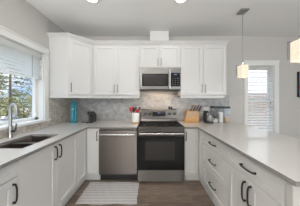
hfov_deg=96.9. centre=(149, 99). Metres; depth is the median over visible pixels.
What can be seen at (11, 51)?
window blind
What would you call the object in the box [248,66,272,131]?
window blind
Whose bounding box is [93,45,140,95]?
upper cabinet
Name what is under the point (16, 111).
faucet
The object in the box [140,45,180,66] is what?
upper cabinet
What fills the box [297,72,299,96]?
picture
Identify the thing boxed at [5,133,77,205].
base cabinet
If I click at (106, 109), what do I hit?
backsplash
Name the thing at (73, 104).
water bottle
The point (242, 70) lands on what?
pendant lamp
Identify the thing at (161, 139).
range
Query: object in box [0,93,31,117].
bush
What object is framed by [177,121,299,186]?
countertop
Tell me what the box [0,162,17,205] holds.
base cabinet
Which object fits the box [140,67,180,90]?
microwave
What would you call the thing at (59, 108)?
backsplash
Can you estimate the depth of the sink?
1.57 m
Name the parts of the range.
control panel, storage drawer, rail, handle, glass, trim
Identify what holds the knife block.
on the countertop at (279, 154)
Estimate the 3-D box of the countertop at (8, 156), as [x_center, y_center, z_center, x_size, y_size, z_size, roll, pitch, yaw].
[-0.940,0.455,1.565,1.479,0.030,2.529,0,0,0]
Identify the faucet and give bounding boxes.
[7,103,18,137]
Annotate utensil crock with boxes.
[131,112,139,123]
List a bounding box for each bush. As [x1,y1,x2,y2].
[0,91,12,113]
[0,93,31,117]
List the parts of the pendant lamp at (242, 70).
lamp shade, rod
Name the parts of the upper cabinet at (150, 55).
door, door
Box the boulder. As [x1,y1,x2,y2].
[0,115,17,121]
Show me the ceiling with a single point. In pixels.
(76, 17)
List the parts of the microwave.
panel, handle, control panel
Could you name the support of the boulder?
on the ground
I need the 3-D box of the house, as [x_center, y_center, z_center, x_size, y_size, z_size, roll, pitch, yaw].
[6.500,-0.703,9.290,7.000,4.805,3.420,0,0,0]
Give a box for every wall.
[0,0,65,138]
[81,36,299,138]
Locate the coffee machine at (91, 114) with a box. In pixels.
[86,110,95,122]
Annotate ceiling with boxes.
[26,0,299,35]
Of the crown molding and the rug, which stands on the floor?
the rug
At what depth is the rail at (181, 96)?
2.53 m
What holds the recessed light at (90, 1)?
in the ceiling
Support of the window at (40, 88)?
in the wall at (20, 17)
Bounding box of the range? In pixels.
[138,109,184,180]
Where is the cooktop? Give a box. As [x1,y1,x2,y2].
[138,121,183,126]
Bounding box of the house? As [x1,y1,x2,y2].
[248,70,266,92]
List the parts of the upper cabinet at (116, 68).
door, door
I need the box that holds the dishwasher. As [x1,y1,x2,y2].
[99,128,137,179]
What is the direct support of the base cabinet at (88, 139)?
on the floor
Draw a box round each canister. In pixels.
[210,106,218,122]
[217,106,223,122]
[223,106,229,122]
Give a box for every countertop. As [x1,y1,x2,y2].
[0,121,139,168]
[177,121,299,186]
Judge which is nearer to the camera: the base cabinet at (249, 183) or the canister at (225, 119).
the base cabinet at (249, 183)
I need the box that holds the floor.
[65,172,214,205]
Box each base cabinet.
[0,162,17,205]
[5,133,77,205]
[75,129,100,191]
[184,129,203,186]
[203,132,227,205]
[227,146,299,205]
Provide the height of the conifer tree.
5.401 m
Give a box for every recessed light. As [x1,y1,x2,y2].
[87,0,98,3]
[174,0,186,3]
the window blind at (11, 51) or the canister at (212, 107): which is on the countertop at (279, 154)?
the canister at (212, 107)
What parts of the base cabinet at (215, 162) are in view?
drawer, drawer, drawer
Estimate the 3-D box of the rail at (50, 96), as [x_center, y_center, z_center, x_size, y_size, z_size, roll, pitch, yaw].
[-0.951,-0.061,2.459,1.523,0.058,0.242,0,0,-14]
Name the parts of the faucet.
spout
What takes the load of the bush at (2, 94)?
on the ground
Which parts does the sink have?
bowl, bowl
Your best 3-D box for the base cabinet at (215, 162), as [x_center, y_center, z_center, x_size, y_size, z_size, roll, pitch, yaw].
[1.099,0.910,1.710,0.642,0.879,0.629,0,0,0]
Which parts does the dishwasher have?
handle, toe panel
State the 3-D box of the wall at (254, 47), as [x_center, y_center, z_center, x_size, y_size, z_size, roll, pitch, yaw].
[1.305,-0.005,2.910,5.990,2.710,0.140,0,0,0]
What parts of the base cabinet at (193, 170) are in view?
door, filler panel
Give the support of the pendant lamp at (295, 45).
hanging from the ceiling
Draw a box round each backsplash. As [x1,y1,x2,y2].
[0,98,69,138]
[70,95,228,120]
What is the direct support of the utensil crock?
on the countertop at (8, 156)
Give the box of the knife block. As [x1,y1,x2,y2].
[183,110,199,122]
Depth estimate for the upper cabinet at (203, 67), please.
2.52 m
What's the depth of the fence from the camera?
5.60 m
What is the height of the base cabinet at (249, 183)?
0.879 m
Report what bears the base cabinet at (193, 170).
on the floor
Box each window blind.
[0,37,41,79]
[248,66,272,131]
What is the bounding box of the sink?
[0,136,53,147]
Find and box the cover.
[150,31,168,39]
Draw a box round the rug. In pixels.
[75,182,138,204]
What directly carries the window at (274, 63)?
in the wall at (254, 47)
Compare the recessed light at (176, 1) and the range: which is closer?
the recessed light at (176, 1)
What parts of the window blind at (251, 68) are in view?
ladder cord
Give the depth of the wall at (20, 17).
1.83 m
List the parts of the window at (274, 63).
frame, head casing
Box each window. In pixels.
[0,25,50,130]
[244,60,279,132]
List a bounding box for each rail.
[49,95,139,97]
[180,95,224,97]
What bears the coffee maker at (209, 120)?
on the countertop at (279, 154)
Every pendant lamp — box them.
[236,8,249,77]
[290,35,299,62]
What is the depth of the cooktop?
2.36 m
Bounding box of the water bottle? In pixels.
[70,101,77,122]
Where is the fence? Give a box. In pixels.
[248,94,266,128]
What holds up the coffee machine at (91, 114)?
on the countertop at (8, 156)
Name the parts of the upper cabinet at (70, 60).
door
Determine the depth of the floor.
1.90 m
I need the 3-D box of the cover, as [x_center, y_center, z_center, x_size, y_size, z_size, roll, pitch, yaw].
[0.199,-1.205,2.730,0.373,0.310,0.220,0,0,0]
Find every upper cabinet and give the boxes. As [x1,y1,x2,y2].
[49,38,92,94]
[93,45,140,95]
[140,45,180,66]
[177,45,225,95]
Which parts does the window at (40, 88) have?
frame, head casing, sill, casing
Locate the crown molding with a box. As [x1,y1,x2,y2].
[47,33,229,44]
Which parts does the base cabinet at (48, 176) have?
door, door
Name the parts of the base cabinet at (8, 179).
drawer, door, handle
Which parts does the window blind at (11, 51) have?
rail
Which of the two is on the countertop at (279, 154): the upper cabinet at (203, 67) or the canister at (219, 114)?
the canister at (219, 114)
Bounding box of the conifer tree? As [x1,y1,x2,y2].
[0,55,31,119]
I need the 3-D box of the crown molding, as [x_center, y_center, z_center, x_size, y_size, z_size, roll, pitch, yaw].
[-0.093,-1.077,2.500,3.236,0.064,0.370,0,0,-6]
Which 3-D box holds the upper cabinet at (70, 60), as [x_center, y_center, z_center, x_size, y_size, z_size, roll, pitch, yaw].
[-1.377,-0.568,2.530,0.621,0.955,0.616,0,0,0]
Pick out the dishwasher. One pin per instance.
(118, 148)
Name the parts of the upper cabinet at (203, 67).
door, door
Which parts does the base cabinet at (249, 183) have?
door, handle, handle, handle, door, panel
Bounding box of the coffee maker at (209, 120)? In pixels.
[203,110,214,123]
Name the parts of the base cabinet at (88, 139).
door, door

